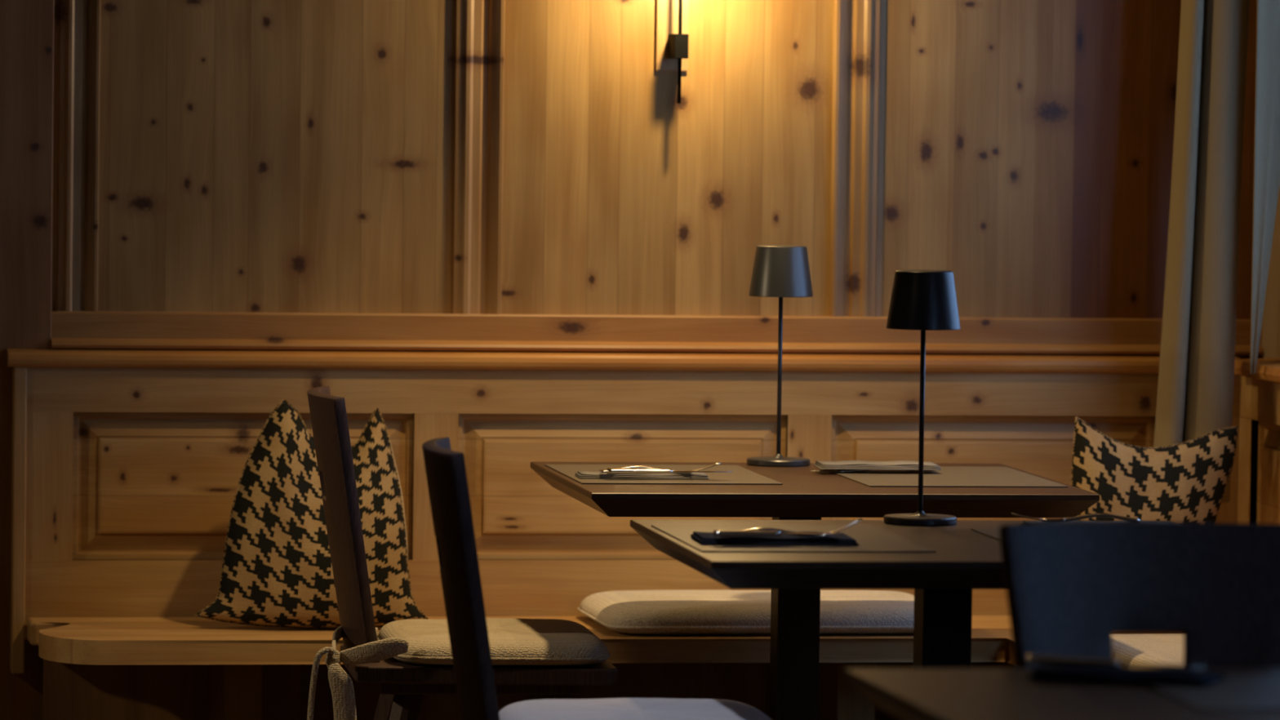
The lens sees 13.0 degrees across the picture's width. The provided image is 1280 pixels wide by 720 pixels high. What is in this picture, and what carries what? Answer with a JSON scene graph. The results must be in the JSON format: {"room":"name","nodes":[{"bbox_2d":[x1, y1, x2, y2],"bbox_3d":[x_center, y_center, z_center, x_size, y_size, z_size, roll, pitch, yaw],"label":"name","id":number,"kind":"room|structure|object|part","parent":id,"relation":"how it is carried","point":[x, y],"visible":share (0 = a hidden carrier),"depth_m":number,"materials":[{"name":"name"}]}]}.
{"room":"restaurant dining room","nodes":[
{"label":"restaurant dining room","id":0,"kind":"room"},
{"bbox_2d":[51,0,1257,359],"bbox_3d":[-1.326,-0.352,10.017,5.590,2.500,0.120,0,3,-10],"label":"wall","id":1,"kind":"structure","parent":0,"point":[255,156],"depth_m":10.18,"materials":[{"name":"brown wood"}]},
{"bbox_2d":[0,0,54,719],"bbox_3d":[-1.471,-0.350,9.922,0.872,2.500,0.038,0,3,-10],"label":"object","id":2,"kind":"structure","parent":1,"relation":"attached to","point":[26,26],"depth_m":9.97,"materials":[{"name":"brown wood"}]},
{"bbox_2d":[51,0,100,311],"bbox_3d":[-0.994,-0.839,9.982,0.083,1.515,0.018,0,3,-10],"label":"trim","id":3,"kind":"structure","parent":1,"relation":"attached to","point":[77,23],"depth_m":10.00,"materials":[{"name":"brown wood"}]},
{"bbox_2d":[444,0,505,314],"bbox_3d":[-0.290,-0.835,10.104,0.103,1.515,0.018,0,3,-10],"label":"trim","id":4,"kind":"structure","parent":1,"relation":"attached to","point":[475,28],"depth_m":10.12,"materials":[{"name":"brown wood"}]},
{"bbox_2d":[51,311,1264,355],"bbox_3d":[0.049,-0.048,10.190,2.218,0.066,0.056,0,3,-10],"label":"trim","id":5,"kind":"structure","parent":1,"relation":"attached to","point":[84,330],"depth_m":10.15,"materials":[{"name":"brown wood"}]},
{"bbox_2d":[655,0,688,103],"bbox_3d":[0.081,-0.673,10.089,0.058,0.428,0.189,0,3,-15],"label":"wall sconce","id":6,"kind":"object","parent":1,"relation":"attached to","point":[672,41],"visible":1,"depth_m":10.17,"materials":[{"name":"black metal"}]},
{"bbox_3d":[0.059,-0.706,10.172,0.058,0.369,0.010,0,3,-10],"label":"plate","id":7,"kind":"part","parent":6,"relation":"part of","materials":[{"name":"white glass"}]},
{"bbox_3d":[0.073,-0.659,10.124,0.007,0.398,0.007,0,3,-10],"label":"rod","id":8,"kind":"part","parent":6,"relation":"part of","materials":[{"name":"black metal"}]},
{"bbox_2d":[829,0,886,316],"bbox_3d":[0.404,-0.831,10.223,0.098,1.515,0.018,0,3,-10],"label":"trim","id":9,"kind":"structure","parent":1,"relation":"attached to","point":[860,26],"depth_m":10.24,"materials":[{"name":"brown wood"}]},
{"bbox_2d":[1257,185,1279,359],"bbox_3d":[2.181,-0.054,4.712,0.120,2.500,11.542,0,3,-10],"label":"wall","id":10,"kind":"structure","parent":0,"point":[1270,335],"depth_m":10.29,"materials":[{"name":"paint"}]},
{"bbox_2d":[1153,0,1279,502],"bbox_3d":[1.034,-0.592,10.087,0.276,1.693,0.139,1,3,4],"label":"curtain","id":11,"kind":"object","parent":10,"relation":"hanging from","point":[1195,396],"visible":0.91,"depth_m":10.09,"materials":[{"name":"fabric"}]},
{"bbox_3d":[-0.355,1.230,4.339,5.590,0.100,11.542,0,3,-10],"label":"floor","id":12,"kind":"structure","parent":0,"visible":0},
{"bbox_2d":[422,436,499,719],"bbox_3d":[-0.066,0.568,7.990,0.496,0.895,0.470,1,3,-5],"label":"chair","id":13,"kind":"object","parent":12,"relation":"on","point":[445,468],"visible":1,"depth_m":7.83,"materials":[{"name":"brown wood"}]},
{"bbox_2d":[498,697,772,719],"bbox_3d":[-0.001,0.526,7.996,0.406,0.061,0.444,0,3,-7],"label":"seat cushion","id":14,"kind":"object","parent":13,"relation":"on","point":[610,708],"visible":0.99,"depth_m":8.00,"materials":[{"name":"fabric"}]},
{"bbox_2d":[306,386,617,719],"bbox_3d":[-0.308,0.500,9.356,0.496,0.895,0.470,0,3,-7],"label":"chair","id":15,"kind":"object","parent":12,"relation":"on","point":[402,686],"visible":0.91,"depth_m":9.19,"materials":[{"name":"brown wood"}]},
{"bbox_3d":[-0.493,0.280,9.322,0.117,0.458,0.362,0,3,-7],"label":"backrest","id":16,"kind":"part","parent":15,"relation":"part of","materials":[{"name":"brown wood"}]},
{"bbox_3d":[-0.458,0.732,9.494,0.164,0.415,0.042,3,3,33],"label":"leg","id":17,"kind":"part","parent":15,"relation":"part of","materials":[{"name":"brown wood"}]},
{"bbox_3d":[-0.422,0.746,9.207,0.042,0.415,0.164,3,4,42],"label":"leg","id":18,"kind":"part","parent":15,"relation":"part of","materials":[{"name":"brown wood"}]},
{"bbox_2d":[306,617,610,719],"bbox_3d":[-0.311,0.592,9.367,0.516,0.305,0.487,0,3,-7],"label":"seat cushion","id":19,"kind":"object","parent":15,"relation":"on","point":[513,642],"visible":0.88,"depth_m":9.15,"materials":[{"name":"beige fabric"}]},
{"bbox_3d":[-0.273,0.503,9.360,0.425,0.028,0.470,0,3,-7],"label":"seat","id":20,"kind":"part","parent":15,"relation":"part of","materials":[{"name":"brown wood"}]},
{"bbox_3d":[-0.141,0.735,9.534,0.042,0.414,0.143,2,3,32],"label":"leg","id":21,"kind":"part","parent":15,"relation":"part of","materials":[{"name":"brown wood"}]},
{"bbox_3d":[-0.105,0.749,9.248,0.143,0.414,0.042,3,4,43],"label":"leg","id":22,"kind":"part","parent":15,"relation":"part of","materials":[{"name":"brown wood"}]},
{"bbox_2d":[6,348,1279,719],"bbox_3d":[0.436,0.562,7.845,2.347,0.926,4.841,0,3,-10],"label":"bench","id":23,"kind":"object","parent":12,"relation":"on","point":[127,465],"visible":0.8,"depth_m":10.08,"materials":[{"name":"brown wood"}]},
{"bbox_3d":[-0.708,0.713,9.829,0.067,0.408,0.280,0,3,-10],"label":"leg","id":24,"kind":"part","parent":23,"relation":"part of","materials":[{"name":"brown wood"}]},
{"bbox_3d":[-0.706,0.224,10.040,0.608,0.263,0.021,0,3,-10],"label":"raised panel","id":25,"kind":"part","parent":23,"relation":"part of","materials":[{"name":"brown wood"}]},
{"bbox_2d":[194,399,427,628],"bbox_3d":[-0.575,0.269,9.862,0.413,0.393,0.200,0,3,-10],"label":"pillow","id":26,"kind":"object","parent":23,"relation":"on","point":[277,571],"visible":0.78,"depth_m":9.81,"materials":[{"name":"multicoloured fabric"}]},
{"bbox_3d":[0.022,0.429,10.195,2.263,0.140,0.061,0,3,-10],"label":"rail","id":27,"kind":"part","parent":23,"relation":"part of","materials":[{"name":"brown wood"}]},
{"bbox_3d":[0.017,0.707,10.167,2.180,0.407,0.030,0,3,-10],"label":"kick panel","id":28,"kind":"part","parent":23,"relation":"part of","materials":[{"name":"brown wood"}]},
{"bbox_3d":[0.410,0.598,7.809,2.210,0.042,4.775,0,3,-10],"label":"seat","id":29,"kind":"part","parent":23,"relation":"part of","materials":[{"name":"brown wood"}]},
{"bbox_3d":[-0.032,0.228,10.157,0.601,0.263,0.021,0,3,-10],"label":"raised panel","id":30,"kind":"part","parent":23,"relation":"part of","materials":[{"name":"brown wood"}]},
{"bbox_3d":[0.027,0.056,10.177,2.263,0.080,0.061,0,3,-10],"label":"rail","id":31,"kind":"part","parent":23,"relation":"part of","materials":[{"name":"brown wood"}]},
{"bbox_2d":[577,589,914,634],"bbox_3d":[0.226,0.445,9.992,0.636,0.051,0.401,0,3,-10],"label":"bench cushion","id":32,"kind":"object","parent":23,"relation":"on","point":[743,611],"visible":0.7,"depth_m":9.83,"materials":[{"name":"beige fabric"}]},
{"bbox_3d":[0.353,0.718,10.012,0.070,0.408,0.280,0,3,-10],"label":"leg","id":33,"kind":"part","parent":23,"relation":"part of","materials":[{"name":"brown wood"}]},
{"bbox_3d":[0.642,0.232,10.273,0.606,0.263,0.021,0,3,-10],"label":"raised panel","id":34,"kind":"part","parent":23,"relation":"part of","materials":[{"name":"brown wood"}]},
{"bbox_2d":[1111,633,1183,667],"bbox_3d":[0.993,0.498,9.136,0.401,0.047,0.846,0,3,-10],"label":"bench cushion","id":35,"kind":"object","parent":23,"relation":"on","point":[1139,648],"visible":0.12,"depth_m":9.22,"materials":[{"name":"beige fabric"}]},
{"bbox_2d":[1071,416,1238,523],"bbox_3d":[0.916,0.286,9.986,0.310,0.368,0.150,0,3,-10],"label":"pillow","id":36,"kind":"object","parent":23,"relation":"on","point":[1186,482],"visible":0.5,"depth_m":9.96,"materials":[{"name":"multicoloured fabric"}]},
{"bbox_3d":[1.525,0.382,7.992,0.049,0.483,4.779,0,3,-10],"label":"backrest frame","id":37,"kind":"part","parent":23,"relation":"part of","materials":[{"name":"brown wood"}]},
{"bbox_3d":[1.179,0.255,9.928,0.021,0.263,0.680,0,3,-10],"label":"raised panel","id":38,"kind":"part","parent":23,"relation":"part of","materials":[{"name":"brown wood"}]},
{"bbox_2d":[530,462,1099,719],"bbox_3d":[0.273,0.572,9.472,0.832,0.750,0.750,0,3,-9],"label":"dining table","id":39,"kind":"object","parent":12,"relation":"on","point":[804,494],"visible":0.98,"depth_m":9.16,"materials":[{"name":"brown wood"}]},
{"bbox_2d":[545,464,782,484],"bbox_3d":[0.036,0.192,9.466,0.342,0.002,0.462,0,3,-10],"label":"placemat","id":40,"kind":"object","parent":39,"relation":"on","point":[740,475],"visible":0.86,"depth_m":9.41,"materials":[{"name":"beige leather"}]},
{"bbox_2d":[574,471,708,479],"bbox_3d":[0.003,0.191,9.361,0.215,0.008,0.080,0,3,-7],"label":"folded napkin","id":41,"kind":"object","parent":40,"relation":"on","point":[580,474],"visible":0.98,"depth_m":9.33,"materials":[{"name":"grey fabric"}]},
{"bbox_2d":[599,462,720,474],"bbox_3d":[0.033,0.179,9.339,0.201,0.020,0.029,0,3,-8],"label":"fork","id":42,"kind":"object","parent":41,"relation":"on","point":[601,471],"visible":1,"depth_m":9.33,"materials":[{"name":"metal"}]},
{"bbox_3d":[0.009,0.181,9.336,0.153,0.014,0.029,0,3,-8],"label":"handle","id":43,"kind":"part","parent":42,"relation":"part of","materials":[{"name":"metal"}]},
{"bbox_2d":[606,468,732,474],"bbox_3d":[0.050,0.184,9.313,0.210,0.010,0.018,0,3,-8],"label":"knife","id":44,"kind":"object","parent":41,"relation":"on","point":[609,471],"visible":1,"depth_m":9.30,"materials":[{"name":"metal"}]},
{"bbox_3d":[0.000,0.184,9.307,0.109,0.010,0.018,0,3,-7],"label":"handle","id":45,"kind":"part","parent":44,"relation":"part of","materials":[{"name":"metal"}]},
{"bbox_3d":[0.103,0.184,9.319,0.103,0.002,0.014,0,3,-8],"label":"blade","id":46,"kind":"part","parent":44,"relation":"part of","materials":[{"name":"metal"}]},
{"bbox_2d":[746,244,813,466],"bbox_3d":[0.242,-0.008,9.755,0.112,0.380,0.112,0,3,-10],"label":"table lamp","id":47,"kind":"object","parent":39,"relation":"on","point":[780,271],"visible":1,"depth_m":9.71,"materials":[{"name":"grey metal"}]},
{"bbox_3d":[0.242,0.020,9.757,0.007,0.287,0.007,0,3,-19],"label":"stem","id":48,"kind":"part","parent":47,"relation":"part of","materials":[{"name":"grey paint"}]},
{"bbox_3d":[0.244,-0.154,9.748,0.112,0.088,0.112,0,3,-10],"label":"lamp shade","id":49,"kind":"part","parent":47,"relation":"part of","materials":[{"name":"grey paint"}]},
{"bbox_2d":[823,466,1068,487],"bbox_3d":[0.505,0.197,9.504,0.342,0.002,0.487,0,3,-10],"label":"placemat","id":50,"kind":"object","parent":39,"relation":"on","point":[947,477],"visible":0.79,"depth_m":9.44,"materials":[{"name":"beige leather"}]},
{"bbox_2d":[813,460,941,470],"bbox_3d":[0.403,0.178,9.587,0.206,0.010,0.105,1,3,-6],"label":"folded napkin","id":51,"kind":"object","parent":50,"relation":"on","point":[841,464],"visible":0.95,"depth_m":9.55,"materials":[{"name":"grey fabric"}]},
{"bbox_2d":[809,469,918,472],"bbox_3d":[0.384,0.184,9.559,0.190,0.014,0.029,0,3,-8],"label":"fork","id":52,"kind":"object","parent":51,"relation":"on","point":[837,470],"visible":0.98,"depth_m":9.55,"materials":[{"name":"metal"}]},
{"bbox_2d":[630,520,1173,668],"bbox_3d":[0.448,0.635,8.176,0.832,0.750,0.750,0,3,-9],"label":"dining table","id":53,"kind":"object","parent":12,"relation":"on","point":[965,560],"visible":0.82,"depth_m":7.86,"materials":[{"name":"brown wood"}]},
{"bbox_2d":[651,524,936,552],"bbox_3d":[0.216,0.257,8.133,0.342,0.002,0.477,0,3,-10],"label":"placemat","id":54,"kind":"object","parent":53,"relation":"on","point":[869,538],"visible":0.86,"depth_m":8.09,"materials":[{"name":"brown leather"}]},
{"bbox_2d":[690,531,858,545],"bbox_3d":[0.192,0.254,8.051,0.226,0.010,0.135,0,3,-6],"label":"folded napkin","id":55,"kind":"object","parent":54,"relation":"on","point":[703,538],"visible":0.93,"depth_m":8.00,"materials":[{"name":"fabric"}]},
{"bbox_2d":[713,529,839,536],"bbox_3d":[0.195,0.246,7.990,0.180,0.010,0.018,0,3,-7],"label":"knife","id":56,"kind":"object","parent":55,"relation":"on","point":[716,532],"visible":1,"depth_m":7.98,"materials":[{"name":"metal"}]},
{"bbox_3d":[0.152,0.246,7.985,0.094,0.010,0.018,0,3,-7],"label":"handle","id":57,"kind":"part","parent":56,"relation":"part of","materials":[{"name":"metal"}]},
{"bbox_3d":[0.240,0.246,7.994,0.088,0.002,0.014,0,3,-8],"label":"blade","id":58,"kind":"part","parent":56,"relation":"part of","materials":[{"name":"metal"}]},
{"bbox_2d":[740,517,862,537],"bbox_3d":[0.217,0.238,8.016,0.201,0.027,0.029,0,3,-8],"label":"fork","id":59,"kind":"object","parent":55,"relation":"on","point":[860,519],"visible":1,"depth_m":8.02,"materials":[{"name":"metal"}]},
{"bbox_3d":[0.193,0.245,8.013,0.153,0.014,0.029,0,3,-8],"label":"handle","id":60,"kind":"part","parent":59,"relation":"part of","materials":[{"name":"metal"}]},
{"bbox_2d":[883,269,960,526],"bbox_3d":[0.423,0.056,8.458,0.112,0.380,0.112,0,3,-10],"label":"table lamp","id":61,"kind":"object","parent":53,"relation":"on","point":[923,300],"visible":1,"depth_m":8.42,"materials":[{"name":"black metal"}]},
{"bbox_3d":[0.423,0.084,8.460,0.007,0.287,0.007,1,3,-1],"label":"stem","id":62,"kind":"part","parent":61,"relation":"part of","materials":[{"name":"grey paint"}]},
{"bbox_3d":[0.425,-0.090,8.451,0.112,0.088,0.112,0,3,-10],"label":"lamp shade","id":63,"kind":"part","parent":61,"relation":"part of","materials":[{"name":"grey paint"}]},
{"bbox_2d":[970,528,999,540],"bbox_3d":[0.685,0.261,8.199,0.347,0.002,0.367,0,3,-10],"label":"placemat","id":64,"kind":"object","parent":53,"relation":"on","point":[993,533],"visible":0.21,"depth_m":8.28,"materials":[{"name":"beige leather"}]},
{"bbox_2d":[1020,520,1169,524],"bbox_3d":[0.685,0.246,8.359,0.230,0.010,0.115,0,3,-7],"label":"folded napkin","id":65,"kind":"object","parent":64,"relation":"on","point":[1075,521],"visible":0.06,"depth_m":8.38,"materials":[{"name":"grey fabric"}]},
{"bbox_2d":[1011,512,1140,522],"bbox_3d":[0.646,0.234,8.362,0.190,0.014,0.029,0,3,-7],"label":"fork","id":66,"kind":"object","parent":65,"relation":"on","point":[1091,515],"visible":1,"depth_m":8.36,"materials":[{"name":"metal"}]},
{"bbox_2d":[843,666,1279,719],"bbox_3d":[0.696,0.740,6.021,0.832,0.750,0.750,0,3,-10],"label":"dining table","id":67,"kind":"object","parent":12,"relation":"on","point":[998,693],"visible":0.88,"depth_m":6.04,"materials":[{"name":"brown wood"}]},
{"bbox_2d":[1144,674,1279,711],"bbox_3d":[0.791,0.360,6.123,0.475,0.002,0.350,0,3,-10],"label":"placemat","id":68,"kind":"object","parent":67,"relation":"on","point":[1235,692],"visible":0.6,"depth_m":6.07,"materials":[{"name":"grey fabric"}]},
{"bbox_2d":[1026,664,1224,686],"bbox_3d":[0.534,0.346,6.205,0.200,0.010,0.095,2,3,19],"label":"folded napkin","id":69,"kind":"object","parent":68,"relation":"on","point":[1121,674],"visible":1,"depth_m":6.18,"materials":[{"name":"fabric"}]},
{"bbox_2d":[1026,654,1205,668],"bbox_3d":[0.524,0.334,6.213,0.200,0.010,0.018,2,3,19],"label":"knife","id":70,"kind":"object","parent":69,"relation":"on","point":[1042,660],"visible":1,"depth_m":6.22,"materials":[{"name":"metal"}]},
{"bbox_3d":[0.479,0.333,6.228,0.104,0.010,0.018,2,3,19],"label":"handle","id":71,"kind":"part","parent":70,"relation":"part of","materials":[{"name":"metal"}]},
{"bbox_3d":[0.572,0.336,6.194,0.098,0.002,0.014,2,3,18],"label":"blade","id":72,"kind":"part","parent":70,"relation":"part of","materials":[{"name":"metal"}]},
{"bbox_2d":[999,522,1279,667],"bbox_3d":[0.630,0.650,6.453,0.470,0.895,0.496,0,3,-10],"label":"chair","id":73,"kind":"object","parent":12,"relation":"on","point":[1069,587],"visible":0.73,"depth_m":6.65,"materials":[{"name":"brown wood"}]}
]}

